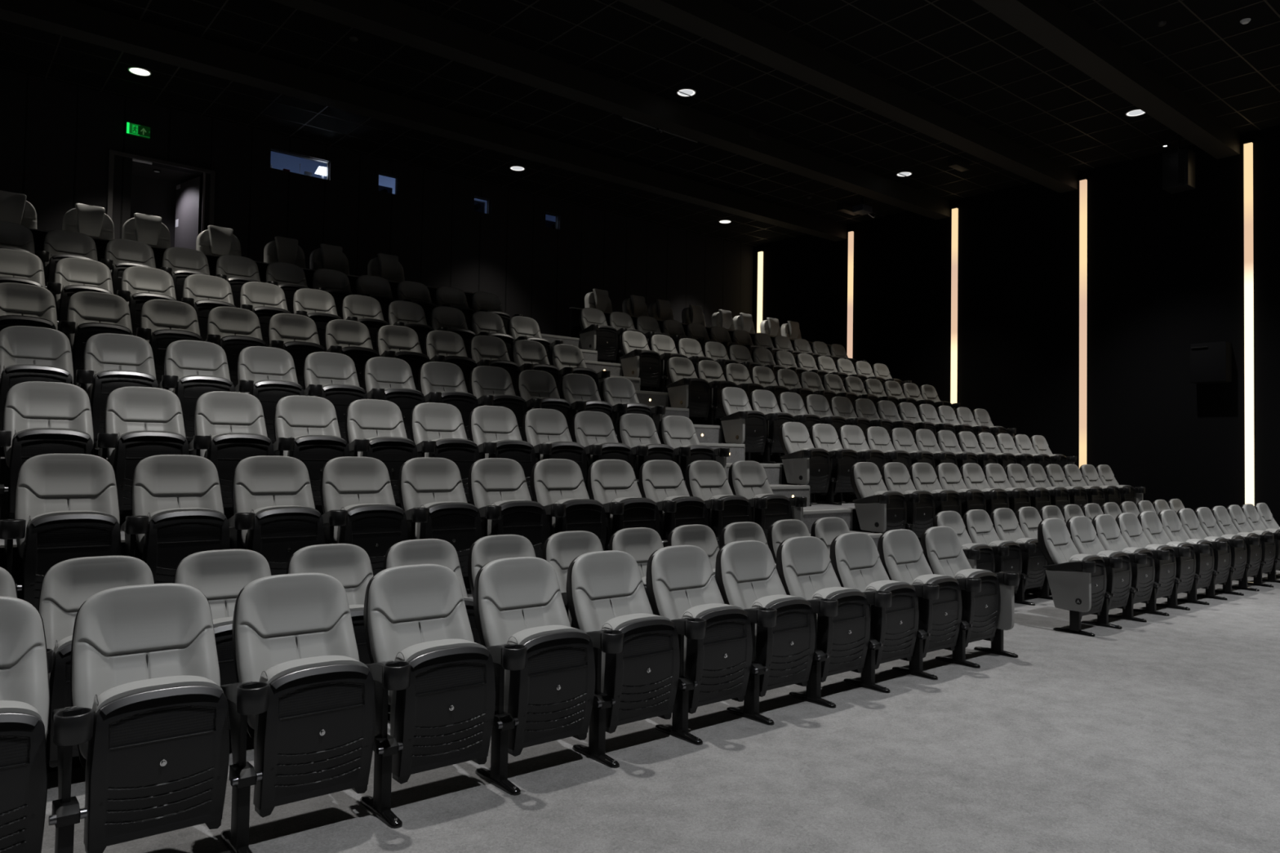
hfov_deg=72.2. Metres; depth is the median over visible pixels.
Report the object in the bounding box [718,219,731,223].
recessed light
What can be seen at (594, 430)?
chair
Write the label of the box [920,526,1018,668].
chair
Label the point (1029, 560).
seat cushion
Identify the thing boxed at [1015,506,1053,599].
chair
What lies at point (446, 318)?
chair
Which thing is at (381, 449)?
seat cushion
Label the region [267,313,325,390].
chair
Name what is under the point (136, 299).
seat cushion
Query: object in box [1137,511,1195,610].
chair
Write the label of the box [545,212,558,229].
window
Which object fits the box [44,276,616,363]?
platform
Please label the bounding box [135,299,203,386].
chair
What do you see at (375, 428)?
chair
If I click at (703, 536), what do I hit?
chair
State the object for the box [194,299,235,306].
seat cushion
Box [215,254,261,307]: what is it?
chair
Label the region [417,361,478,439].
chair
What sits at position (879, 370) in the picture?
chair
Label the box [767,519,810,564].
chair
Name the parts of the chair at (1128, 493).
backrest, seat, panel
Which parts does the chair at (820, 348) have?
backrest, seat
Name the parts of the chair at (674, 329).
backrest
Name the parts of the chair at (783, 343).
backrest, seat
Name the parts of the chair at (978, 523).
backrest, armrest, seat, seat trim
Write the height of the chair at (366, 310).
0.980 m
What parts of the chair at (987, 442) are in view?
backrest, armrest, seat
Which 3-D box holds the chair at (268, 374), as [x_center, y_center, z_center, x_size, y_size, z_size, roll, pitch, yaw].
[-3.167,-0.212,7.467,0.584,0.980,0.539,2,-2,-40]
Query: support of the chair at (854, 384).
on the platform at (712, 433)
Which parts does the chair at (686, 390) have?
armrest, panel, backrest, seat, seat trim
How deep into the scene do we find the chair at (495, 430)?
7.77 m
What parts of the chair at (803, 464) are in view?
armrest, panel, backrest, seat, seat trim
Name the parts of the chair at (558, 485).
armrest, backrest, seat, seat trim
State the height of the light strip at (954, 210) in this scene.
6.365 m
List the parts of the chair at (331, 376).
armrest, backrest, seat, seat trim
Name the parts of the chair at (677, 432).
armrest, backrest, seat, seat trim, armrest, panel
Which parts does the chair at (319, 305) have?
backrest, seat, seat trim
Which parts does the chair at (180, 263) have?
seat, backrest, seat trim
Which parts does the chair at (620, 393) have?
armrest, backrest, seat, seat trim, armrest, panel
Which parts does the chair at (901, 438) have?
backrest, armrest, seat, seat trim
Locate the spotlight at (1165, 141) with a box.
[1163,133,1167,146]
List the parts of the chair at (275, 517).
armrest, backrest, seat, seat trim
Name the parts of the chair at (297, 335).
backrest, seat, seat trim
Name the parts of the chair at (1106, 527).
backrest, armrest, seat, seat trim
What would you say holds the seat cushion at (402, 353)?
on the chair at (400, 342)
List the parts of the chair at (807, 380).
backrest, seat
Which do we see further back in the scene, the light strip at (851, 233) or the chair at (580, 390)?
the light strip at (851, 233)
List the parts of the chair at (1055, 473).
backrest, armrest, seat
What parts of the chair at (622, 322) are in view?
backrest, seat trim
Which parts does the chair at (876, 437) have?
backrest, armrest, seat, seat trim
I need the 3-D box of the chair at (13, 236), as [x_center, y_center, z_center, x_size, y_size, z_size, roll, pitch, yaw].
[-6.416,-1.621,8.812,0.584,0.980,0.539,2,-2,-40]
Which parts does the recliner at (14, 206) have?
backrest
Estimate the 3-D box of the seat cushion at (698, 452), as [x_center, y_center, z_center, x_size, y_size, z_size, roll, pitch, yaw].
[0.565,0.426,9.155,0.435,0.470,0.149,2,-2,-40]
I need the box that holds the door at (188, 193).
[174,176,199,249]
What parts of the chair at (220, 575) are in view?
backrest, seat trim, seat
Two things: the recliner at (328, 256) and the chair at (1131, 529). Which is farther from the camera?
the recliner at (328, 256)
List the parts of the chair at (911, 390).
backrest, seat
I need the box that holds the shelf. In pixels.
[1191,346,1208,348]
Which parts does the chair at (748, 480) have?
backrest, armrest, seat, seat trim, armrest, panel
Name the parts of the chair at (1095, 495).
backrest, seat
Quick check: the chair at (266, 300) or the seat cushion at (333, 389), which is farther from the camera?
the chair at (266, 300)
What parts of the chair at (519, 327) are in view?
backrest, seat trim, seat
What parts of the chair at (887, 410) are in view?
backrest, seat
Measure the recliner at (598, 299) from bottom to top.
1.178 m
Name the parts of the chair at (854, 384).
backrest, seat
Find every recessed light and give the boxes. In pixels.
[127,66,151,75]
[152,168,160,173]
[509,165,525,171]
[675,88,696,97]
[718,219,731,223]
[896,171,912,177]
[1124,108,1146,116]
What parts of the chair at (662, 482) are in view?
armrest, backrest, seat, seat trim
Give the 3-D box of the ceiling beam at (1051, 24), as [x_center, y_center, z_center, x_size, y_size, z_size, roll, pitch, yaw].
[0.346,-4.649,6.398,22.400,0.310,0.515,2,-2,-40]
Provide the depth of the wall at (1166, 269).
14.84 m
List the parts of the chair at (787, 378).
backrest, seat, seat trim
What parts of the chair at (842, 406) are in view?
backrest, seat, seat trim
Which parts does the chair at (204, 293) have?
backrest, seat, seat trim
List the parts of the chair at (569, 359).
armrest, backrest, seat trim, seat, armrest, panel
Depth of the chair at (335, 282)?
11.08 m
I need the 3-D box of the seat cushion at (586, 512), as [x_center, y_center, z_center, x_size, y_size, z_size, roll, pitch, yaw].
[-0.503,0.804,6.913,0.435,0.470,0.149,2,-2,-40]
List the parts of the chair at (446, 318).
backrest, seat trim, seat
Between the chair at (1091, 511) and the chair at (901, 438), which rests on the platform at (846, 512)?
the chair at (901, 438)
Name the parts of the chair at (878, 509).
armrest, panel, backrest, seat, seat trim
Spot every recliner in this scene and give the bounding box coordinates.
[0,190,36,229]
[62,203,114,239]
[121,213,170,248]
[195,225,241,256]
[263,235,306,268]
[309,244,349,274]
[367,253,404,282]
[584,288,612,312]
[622,294,648,316]
[648,298,673,319]
[681,304,706,326]
[711,309,734,330]
[733,312,755,333]
[760,317,781,336]
[781,320,801,339]
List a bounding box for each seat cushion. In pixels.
[0,276,42,286]
[0,315,54,324]
[0,700,42,720]
[2,364,71,374]
[13,427,91,438]
[26,510,117,524]
[48,635,72,685]
[49,253,93,260]
[61,284,112,293]
[72,322,129,348]
[84,675,223,822]
[90,369,154,399]
[111,262,152,275]
[113,430,185,464]
[128,292,177,305]
[142,507,225,560]
[148,328,199,342]
[172,269,208,275]
[174,374,230,391]
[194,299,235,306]
[205,432,269,457]
[212,616,233,626]
[220,335,264,342]
[226,276,259,281]
[245,505,318,549]
[248,379,301,435]
[253,306,288,311]
[253,655,368,785]
[284,341,321,346]
[287,435,345,497]
[306,312,340,317]
[315,383,362,396]
[336,503,401,543]
[342,346,375,351]
[348,604,364,610]
[357,317,386,322]
[360,436,413,457]
[377,387,421,438]
[390,639,487,755]
[395,351,426,355]
[416,501,475,568]
[426,438,473,457]
[440,391,474,395]
[444,355,471,359]
[463,596,473,601]
[484,394,522,405]
[485,440,528,457]
[487,499,542,536]
[490,360,516,364]
[503,625,586,730]
[531,397,566,408]
[540,441,581,460]
[551,498,599,534]
[568,610,571,626]
[576,400,608,413]
[590,442,626,465]
[600,613,671,710]
[609,497,652,538]
[617,402,647,421]
[635,444,670,479]
[641,576,646,583]
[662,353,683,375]
[662,495,700,538]
[679,444,709,466]
[680,603,742,692]
[710,494,745,528]
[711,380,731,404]
[750,594,806,677]
[751,493,785,522]
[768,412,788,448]
[797,448,824,485]
[810,586,861,663]
[829,448,853,487]
[857,448,879,452]
[864,580,909,652]
[871,490,900,533]
[884,449,905,452]
[902,489,928,532]
[908,450,929,453]
[911,573,952,641]
[931,489,955,493]
[953,568,991,632]
[954,451,972,453]
[956,488,979,492]
[961,542,988,549]
[981,488,1002,491]
[988,540,1015,546]
[1004,487,1023,490]
[1015,537,1037,582]
[1025,487,1045,489]
[1045,486,1064,489]
[1065,486,1081,488]
[1068,553,1098,562]
[1083,485,1099,488]
[1097,550,1124,556]
[1099,485,1115,488]
[1115,484,1131,487]
[1121,546,1146,595]
[1145,544,1168,591]
[1165,541,1189,586]
[1186,538,1208,582]
[1204,536,1225,578]
[1221,533,1240,539]
[1236,532,1255,536]
[1251,529,1270,568]
[1265,528,1279,533]
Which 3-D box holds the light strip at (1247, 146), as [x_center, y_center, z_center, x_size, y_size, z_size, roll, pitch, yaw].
[9.122,-1.107,13.145,0.058,6.365,0.112,2,-2,-40]
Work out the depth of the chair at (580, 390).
9.68 m
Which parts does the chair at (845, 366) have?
backrest, seat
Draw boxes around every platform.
[0,424,785,462]
[0,456,854,528]
[0,502,920,599]
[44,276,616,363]
[46,587,1049,773]
[56,311,667,392]
[635,390,721,425]
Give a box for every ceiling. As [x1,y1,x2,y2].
[0,0,1279,246]
[132,161,199,183]
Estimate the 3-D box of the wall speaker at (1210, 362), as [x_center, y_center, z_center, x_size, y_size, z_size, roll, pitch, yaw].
[8.734,-0.973,13.433,0.280,0.600,0.480,2,-2,-40]
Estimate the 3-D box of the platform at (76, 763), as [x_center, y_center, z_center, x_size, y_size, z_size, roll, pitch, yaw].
[-0.235,1.481,6.788,22.400,0.490,1.034,2,-2,-40]
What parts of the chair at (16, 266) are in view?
seat trim, seat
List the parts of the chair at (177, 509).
armrest, backrest, seat, seat trim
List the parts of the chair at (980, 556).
backrest, armrest, panel, seat trim, seat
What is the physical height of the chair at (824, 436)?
0.980 m
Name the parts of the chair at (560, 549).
armrest, backrest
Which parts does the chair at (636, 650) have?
armrest, backrest, seat, seat trim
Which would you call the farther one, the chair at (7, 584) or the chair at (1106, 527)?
the chair at (1106, 527)
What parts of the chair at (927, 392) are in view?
backrest, seat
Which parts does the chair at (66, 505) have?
backrest, seat, seat trim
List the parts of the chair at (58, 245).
seat, seat trim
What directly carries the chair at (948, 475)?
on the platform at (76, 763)
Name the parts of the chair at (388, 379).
armrest, backrest, seat, seat trim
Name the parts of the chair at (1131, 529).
backrest, armrest, seat, seat trim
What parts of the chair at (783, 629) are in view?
backrest, armrest, seat, seat trim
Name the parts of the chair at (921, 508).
backrest, armrest, seat, seat trim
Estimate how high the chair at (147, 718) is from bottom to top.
0.980 m
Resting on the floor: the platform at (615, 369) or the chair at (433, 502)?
the platform at (615, 369)
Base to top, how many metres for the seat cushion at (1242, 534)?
0.470 m
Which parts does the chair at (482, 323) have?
backrest, seat trim, seat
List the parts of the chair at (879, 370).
backrest, seat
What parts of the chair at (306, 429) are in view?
armrest, backrest, seat, seat trim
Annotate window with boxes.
[270,149,328,179]
[378,173,397,194]
[474,196,489,213]
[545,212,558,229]
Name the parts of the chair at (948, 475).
backrest, armrest, seat, seat trim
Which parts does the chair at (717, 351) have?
backrest, seat, seat trim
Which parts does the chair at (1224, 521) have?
backrest, armrest, seat, seat trim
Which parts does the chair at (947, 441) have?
backrest, armrest, seat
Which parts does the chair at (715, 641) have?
armrest, backrest, seat, seat trim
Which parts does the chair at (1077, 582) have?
backrest, armrest, panel, seat, seat trim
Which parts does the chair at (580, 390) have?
armrest, backrest, seat, seat trim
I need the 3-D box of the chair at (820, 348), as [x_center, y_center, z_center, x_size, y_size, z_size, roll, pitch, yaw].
[3.665,-1.197,17.179,0.584,0.980,0.539,2,-2,-40]
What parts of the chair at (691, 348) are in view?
backrest, seat, seat trim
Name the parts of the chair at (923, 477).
backrest, armrest, seat, seat trim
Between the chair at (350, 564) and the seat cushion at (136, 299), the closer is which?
the chair at (350, 564)
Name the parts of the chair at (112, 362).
backrest, seat, seat trim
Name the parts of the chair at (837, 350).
backrest, seat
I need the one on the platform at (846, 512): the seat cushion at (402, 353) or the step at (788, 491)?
the step at (788, 491)
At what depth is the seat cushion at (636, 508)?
7.18 m
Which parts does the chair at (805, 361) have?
backrest, seat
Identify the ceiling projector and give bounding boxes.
[852,197,875,217]
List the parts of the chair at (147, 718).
armrest, seat plate, backrest, seat, seat trim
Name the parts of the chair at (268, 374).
armrest, backrest, seat, seat trim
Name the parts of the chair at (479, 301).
backrest, seat trim, seat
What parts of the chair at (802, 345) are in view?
backrest, seat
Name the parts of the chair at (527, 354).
armrest, backrest, seat trim, seat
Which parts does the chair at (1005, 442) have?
backrest, seat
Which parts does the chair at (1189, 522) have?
backrest, armrest, seat, seat trim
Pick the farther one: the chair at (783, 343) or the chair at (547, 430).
the chair at (783, 343)
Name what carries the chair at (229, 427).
on the platform at (846, 512)
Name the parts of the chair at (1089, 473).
backrest, seat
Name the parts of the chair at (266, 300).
backrest, seat, seat trim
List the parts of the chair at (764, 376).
backrest, seat, seat trim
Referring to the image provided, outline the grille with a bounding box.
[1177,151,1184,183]
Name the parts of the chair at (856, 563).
backrest, armrest, seat, seat trim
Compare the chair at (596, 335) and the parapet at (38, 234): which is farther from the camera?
the chair at (596, 335)
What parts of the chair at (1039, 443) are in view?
backrest, seat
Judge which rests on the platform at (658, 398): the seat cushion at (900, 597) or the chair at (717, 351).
the chair at (717, 351)
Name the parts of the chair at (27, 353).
seat, backrest, seat trim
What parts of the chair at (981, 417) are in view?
backrest, seat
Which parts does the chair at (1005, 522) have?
backrest, armrest, seat trim, seat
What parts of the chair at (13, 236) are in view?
seat trim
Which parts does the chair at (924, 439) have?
backrest, seat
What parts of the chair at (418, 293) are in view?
backrest, seat trim, seat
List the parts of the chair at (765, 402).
backrest, armrest, seat, seat trim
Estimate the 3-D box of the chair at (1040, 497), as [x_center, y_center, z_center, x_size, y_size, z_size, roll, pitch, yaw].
[5.205,0.991,11.720,0.584,0.980,0.539,2,-2,-40]
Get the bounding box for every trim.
[106,149,215,225]
[198,172,205,233]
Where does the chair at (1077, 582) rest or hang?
on the floor
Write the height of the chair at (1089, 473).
0.980 m
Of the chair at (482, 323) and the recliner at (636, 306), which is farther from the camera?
the recliner at (636, 306)
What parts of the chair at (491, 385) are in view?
armrest, backrest, seat, seat trim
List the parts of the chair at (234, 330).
backrest, seat, seat trim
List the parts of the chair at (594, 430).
armrest, backrest, seat, seat trim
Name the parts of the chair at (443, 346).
backrest, seat trim, seat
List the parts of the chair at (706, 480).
armrest, backrest, seat, seat trim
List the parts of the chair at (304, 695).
armrest, backrest, seat, seat trim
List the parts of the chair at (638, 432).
armrest, backrest, seat, seat trim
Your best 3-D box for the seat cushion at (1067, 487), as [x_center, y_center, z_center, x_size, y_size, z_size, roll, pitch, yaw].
[6.133,1.083,12.421,0.435,0.470,0.149,2,-2,-40]
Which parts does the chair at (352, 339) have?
backrest, seat trim, seat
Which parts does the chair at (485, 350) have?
armrest, backrest, seat trim, seat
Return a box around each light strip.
[756,250,763,333]
[847,230,853,358]
[950,207,958,404]
[1079,177,1087,467]
[1243,141,1254,506]
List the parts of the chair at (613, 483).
armrest, backrest, seat, seat trim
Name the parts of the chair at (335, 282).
backrest, seat, seat trim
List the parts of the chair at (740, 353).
backrest, seat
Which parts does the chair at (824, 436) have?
backrest, armrest, seat, seat trim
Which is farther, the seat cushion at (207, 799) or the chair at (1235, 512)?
the chair at (1235, 512)
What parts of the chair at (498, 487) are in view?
armrest, backrest, seat, seat trim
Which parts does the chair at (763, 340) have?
backrest, seat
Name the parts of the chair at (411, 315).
backrest, seat trim, seat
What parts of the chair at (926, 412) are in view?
backrest, seat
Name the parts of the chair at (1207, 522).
backrest, armrest, seat, seat trim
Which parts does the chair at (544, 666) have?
armrest, backrest, seat, seat trim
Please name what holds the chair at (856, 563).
on the floor
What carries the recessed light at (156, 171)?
in the ceiling at (142, 170)
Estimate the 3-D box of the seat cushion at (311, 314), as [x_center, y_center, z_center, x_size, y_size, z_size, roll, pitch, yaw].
[-3.548,-1.025,9.785,0.435,0.470,0.149,2,-2,-40]
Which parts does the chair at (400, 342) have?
backrest, seat trim, seat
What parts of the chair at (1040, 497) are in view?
backrest, armrest, seat, seat trim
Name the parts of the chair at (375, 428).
armrest, backrest, seat, seat trim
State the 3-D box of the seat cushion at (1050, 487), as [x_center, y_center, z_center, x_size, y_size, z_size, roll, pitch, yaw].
[5.702,1.065,12.063,0.435,0.470,0.149,2,-2,-40]
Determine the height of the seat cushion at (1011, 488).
0.470 m
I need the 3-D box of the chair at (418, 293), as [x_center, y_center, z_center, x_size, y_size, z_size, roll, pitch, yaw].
[-2.970,-1.476,11.672,0.584,0.980,0.539,2,-2,-40]
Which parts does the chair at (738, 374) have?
backrest, seat, seat trim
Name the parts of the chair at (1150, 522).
backrest, armrest, seat, seat trim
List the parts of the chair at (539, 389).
armrest, backrest, seat, seat trim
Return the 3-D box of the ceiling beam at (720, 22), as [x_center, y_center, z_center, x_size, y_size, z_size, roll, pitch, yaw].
[-1.197,-4.620,8.255,22.400,0.310,0.515,2,-2,-40]
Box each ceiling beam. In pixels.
[0,0,847,241]
[271,0,950,219]
[617,0,1077,193]
[972,0,1239,159]
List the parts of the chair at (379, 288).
backrest, seat trim, seat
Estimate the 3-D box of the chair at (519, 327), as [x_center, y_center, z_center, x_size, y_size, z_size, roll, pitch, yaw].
[-1.427,-0.989,11.614,0.671,0.980,0.539,2,-2,-40]
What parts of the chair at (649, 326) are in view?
backrest, seat trim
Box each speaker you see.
[1162,132,1195,193]
[1190,341,1231,383]
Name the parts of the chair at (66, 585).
seat, seat trim, backrest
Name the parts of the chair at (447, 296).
backrest, seat trim, seat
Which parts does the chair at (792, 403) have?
backrest, armrest, seat, seat trim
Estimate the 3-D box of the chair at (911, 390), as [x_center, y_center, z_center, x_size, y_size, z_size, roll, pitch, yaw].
[4.974,-0.298,15.581,0.584,0.980,0.539,2,-2,-40]
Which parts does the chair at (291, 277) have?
backrest, seat, seat trim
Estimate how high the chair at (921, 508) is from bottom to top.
0.980 m
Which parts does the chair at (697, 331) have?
backrest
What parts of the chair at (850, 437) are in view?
backrest, armrest, seat, seat trim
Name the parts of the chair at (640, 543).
backrest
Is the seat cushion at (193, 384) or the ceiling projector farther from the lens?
the ceiling projector
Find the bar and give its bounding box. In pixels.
[622,116,697,142]
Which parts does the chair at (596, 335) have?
armrest, panel, backrest, seat, seat trim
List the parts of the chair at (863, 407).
backrest, armrest, seat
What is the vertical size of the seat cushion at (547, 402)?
0.470 m
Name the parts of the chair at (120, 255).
seat, backrest, seat trim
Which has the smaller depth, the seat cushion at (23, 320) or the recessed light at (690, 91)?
the seat cushion at (23, 320)
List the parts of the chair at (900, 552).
backrest, armrest, seat, seat trim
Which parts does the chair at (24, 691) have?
seat trim, seat, backrest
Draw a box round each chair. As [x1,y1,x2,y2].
[0,221,35,254]
[0,248,45,288]
[0,282,57,330]
[0,325,73,431]
[0,381,93,519]
[0,453,121,609]
[0,567,17,598]
[0,595,49,852]
[35,230,97,288]
[37,555,154,768]
[46,257,113,337]
[48,582,229,852]
[59,291,133,384]
[74,333,158,443]
[94,386,189,515]
[100,239,155,295]
[116,266,177,336]
[120,454,230,583]
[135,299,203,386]
[158,340,235,440]
[160,247,209,302]
[173,549,271,729]
[182,274,235,341]
[188,391,274,507]
[204,306,266,387]
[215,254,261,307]
[220,573,375,852]
[227,455,324,575]
[234,346,304,442]
[239,281,291,346]
[265,262,308,314]
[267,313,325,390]
[272,395,350,505]
[286,543,373,664]
[292,288,342,350]
[302,351,367,443]
[311,268,354,318]
[320,456,408,576]
[324,319,380,389]
[341,294,390,351]
[345,399,417,503]
[355,275,396,322]
[360,564,495,828]
[363,356,425,439]
[376,324,430,391]
[382,538,481,724]
[386,300,434,354]
[395,280,437,326]
[398,457,481,579]
[409,402,479,503]
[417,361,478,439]
[424,330,476,393]
[429,306,475,358]
[434,286,475,330]
[467,457,547,591]
[467,534,536,598]
[468,405,535,500]
[469,311,515,361]
[469,335,520,395]
[469,365,527,440]
[470,291,522,334]
[473,556,595,795]
[506,315,563,364]
[511,339,560,396]
[515,369,573,437]
[522,408,586,501]
[530,458,606,551]
[542,530,603,627]
[550,344,610,400]
[560,373,614,441]
[566,550,679,768]
[571,411,633,499]
[578,307,617,363]
[586,459,659,551]
[600,377,665,442]
[608,311,644,364]
[608,527,663,614]
[616,413,676,493]
[619,330,661,390]
[635,315,670,346]
[638,459,707,547]
[645,545,752,745]
[648,334,688,392]
[658,415,729,484]
[660,319,694,349]
[666,356,711,420]
[666,524,719,579]
[676,337,714,373]
[684,323,716,351]
[685,460,751,549]
[695,360,737,425]
[702,341,739,374]
[708,326,740,352]
[715,540,815,725]
[719,386,767,454]
[720,521,776,566]
[724,363,764,402]
[727,344,763,375]
[728,460,806,541]
[730,329,761,355]
[749,389,795,463]
[750,366,790,402]
[751,333,782,358]
[751,347,786,377]
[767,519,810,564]
[772,335,802,359]
[773,351,808,379]
[775,368,813,403]
[776,536,870,708]
[777,391,822,435]
[778,422,831,506]
[791,338,821,361]
[795,353,828,382]
[799,371,836,404]
[804,394,847,433]
[809,423,859,505]
[810,341,839,364]
[810,517,850,555]
[815,355,848,382]
[822,373,858,405]
[828,343,866,365]
[829,396,871,435]
[829,532,919,693]
[835,358,867,384]
[837,425,886,502]
[843,376,879,408]
[850,462,906,533]
[853,360,885,386]
[853,398,893,435]
[863,378,899,408]
[864,426,911,471]
[871,363,911,387]
[875,400,915,436]
[877,528,961,679]
[880,462,935,537]
[883,380,918,408]
[889,427,935,471]
[897,402,936,436]
[901,382,936,410]
[908,462,961,516]
[913,429,957,467]
[916,404,955,435]
[919,384,961,412]
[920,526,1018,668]
[933,511,995,573]
[934,462,986,518]
[935,430,978,471]
[936,405,973,437]
[955,407,991,437]
[956,431,998,470]
[960,462,1008,516]
[962,509,1022,593]
[972,408,1016,438]
[976,432,1017,469]
[982,463,1031,515]
[990,507,1047,605]
[995,433,1035,468]
[1004,463,1051,512]
[1013,434,1051,469]
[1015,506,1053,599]
[1024,463,1070,511]
[1030,435,1076,468]
[1037,518,1106,636]
[1039,505,1066,524]
[1044,463,1088,509]
[1061,504,1084,523]
[1062,464,1105,507]
[1066,515,1132,629]
[1079,464,1120,506]
[1081,503,1103,521]
[1091,514,1155,622]
[1095,464,1146,505]
[1101,502,1122,519]
[1115,512,1176,616]
[1119,501,1139,516]
[1136,500,1155,513]
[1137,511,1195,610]
[1151,499,1170,515]
[1157,509,1213,604]
[1167,498,1184,513]
[1176,508,1231,599]
[1194,506,1247,595]
[1210,506,1262,591]
[1226,504,1275,587]
[1240,503,1279,582]
[1254,502,1279,577]
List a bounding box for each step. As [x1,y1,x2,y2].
[580,349,597,361]
[609,375,639,390]
[649,406,688,417]
[699,442,745,463]
[768,484,809,506]
[809,530,882,548]
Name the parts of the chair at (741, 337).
backrest, seat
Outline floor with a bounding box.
[41,570,1279,852]
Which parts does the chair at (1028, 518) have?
backrest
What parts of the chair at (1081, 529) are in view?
backrest, armrest, seat, seat trim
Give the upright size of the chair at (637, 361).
0.980 m
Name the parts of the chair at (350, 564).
backrest, seat trim, seat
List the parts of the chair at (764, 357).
backrest, seat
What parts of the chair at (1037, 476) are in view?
backrest, armrest, seat, seat trim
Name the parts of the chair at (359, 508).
armrest, backrest, seat, seat trim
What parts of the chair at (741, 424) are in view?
armrest, panel, backrest, seat, seat trim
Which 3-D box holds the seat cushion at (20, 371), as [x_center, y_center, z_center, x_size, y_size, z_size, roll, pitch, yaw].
[-4.392,-0.211,6.380,0.435,0.470,0.149,2,-2,-40]
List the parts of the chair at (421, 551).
backrest, seat trim, seat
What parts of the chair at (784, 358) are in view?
backrest, seat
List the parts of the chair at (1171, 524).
backrest, armrest, seat, seat trim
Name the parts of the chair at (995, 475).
backrest, armrest, seat, seat trim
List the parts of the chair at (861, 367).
backrest, seat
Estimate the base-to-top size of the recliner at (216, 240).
1.178 m
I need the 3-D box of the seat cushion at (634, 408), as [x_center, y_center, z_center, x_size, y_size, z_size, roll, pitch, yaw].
[-0.085,-0.030,9.955,0.435,0.470,0.149,2,-2,-40]
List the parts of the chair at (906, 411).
backrest, seat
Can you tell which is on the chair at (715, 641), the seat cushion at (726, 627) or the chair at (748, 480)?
the seat cushion at (726, 627)
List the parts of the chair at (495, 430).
armrest, backrest, seat, seat trim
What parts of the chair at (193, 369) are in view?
armrest, backrest, seat, seat trim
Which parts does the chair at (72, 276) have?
seat, backrest, seat trim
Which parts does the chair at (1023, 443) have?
backrest, seat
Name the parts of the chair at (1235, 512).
backrest, armrest, seat, seat trim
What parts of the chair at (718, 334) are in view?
backrest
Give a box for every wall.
[0,67,753,337]
[130,174,178,247]
[751,124,1279,527]
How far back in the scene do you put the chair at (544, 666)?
4.21 m
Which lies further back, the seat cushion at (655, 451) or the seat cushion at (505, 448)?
the seat cushion at (655, 451)
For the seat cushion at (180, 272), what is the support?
on the chair at (180, 263)
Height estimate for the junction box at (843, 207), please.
0.126 m
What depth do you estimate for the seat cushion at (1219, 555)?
9.98 m
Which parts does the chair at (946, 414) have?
backrest, seat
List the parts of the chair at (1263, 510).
backrest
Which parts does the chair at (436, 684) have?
armrest, backrest, seat, seat trim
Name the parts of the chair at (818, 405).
backrest, seat, seat trim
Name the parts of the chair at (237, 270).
backrest, seat, seat trim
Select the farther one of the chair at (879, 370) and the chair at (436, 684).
the chair at (879, 370)
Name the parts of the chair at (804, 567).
backrest, armrest, seat, seat trim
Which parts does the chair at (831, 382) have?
backrest, seat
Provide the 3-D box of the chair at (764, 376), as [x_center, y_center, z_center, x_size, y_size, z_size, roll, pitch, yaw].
[1.959,-0.424,13.079,0.584,0.980,0.539,2,-2,-40]
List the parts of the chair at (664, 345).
backrest, seat, seat trim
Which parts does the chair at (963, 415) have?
backrest, seat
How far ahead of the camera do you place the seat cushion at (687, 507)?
7.52 m
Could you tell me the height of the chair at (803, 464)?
0.980 m
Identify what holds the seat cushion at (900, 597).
on the chair at (856, 563)
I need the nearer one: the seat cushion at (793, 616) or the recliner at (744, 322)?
the seat cushion at (793, 616)
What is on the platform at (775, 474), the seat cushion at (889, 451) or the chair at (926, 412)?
the chair at (926, 412)
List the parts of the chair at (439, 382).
armrest, backrest, seat, seat trim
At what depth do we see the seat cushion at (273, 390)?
7.35 m
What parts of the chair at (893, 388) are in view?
backrest, seat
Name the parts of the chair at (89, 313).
backrest, seat, seat trim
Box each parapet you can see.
[28,227,473,307]
[568,306,831,347]
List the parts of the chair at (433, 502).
armrest, backrest, seat, seat trim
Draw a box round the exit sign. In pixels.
[125,122,150,138]
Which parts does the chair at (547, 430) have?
armrest, backrest, seat, seat trim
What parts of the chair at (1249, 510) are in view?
backrest, armrest, seat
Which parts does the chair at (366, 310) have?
backrest, seat, seat trim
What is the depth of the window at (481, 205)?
16.46 m
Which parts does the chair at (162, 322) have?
backrest, seat, seat trim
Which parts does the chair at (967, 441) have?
backrest, seat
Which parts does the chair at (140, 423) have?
armrest, backrest, seat, seat trim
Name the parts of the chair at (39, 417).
backrest, seat, seat trim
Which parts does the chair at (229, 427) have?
armrest, backrest, seat, seat trim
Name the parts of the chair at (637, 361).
armrest, panel, backrest, seat, seat trim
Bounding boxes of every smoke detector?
[1155,20,1166,26]
[1240,17,1250,24]
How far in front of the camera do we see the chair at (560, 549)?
5.94 m
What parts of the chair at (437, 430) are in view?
armrest, backrest, seat, seat trim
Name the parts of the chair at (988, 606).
backrest, armrest, seat, seat trim, armrest, panel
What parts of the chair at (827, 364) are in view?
backrest, seat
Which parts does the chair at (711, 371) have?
backrest, seat, seat trim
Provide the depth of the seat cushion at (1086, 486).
12.70 m
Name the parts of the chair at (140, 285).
backrest, seat, seat trim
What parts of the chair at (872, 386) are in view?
backrest, seat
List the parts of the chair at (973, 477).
backrest, armrest, seat, seat trim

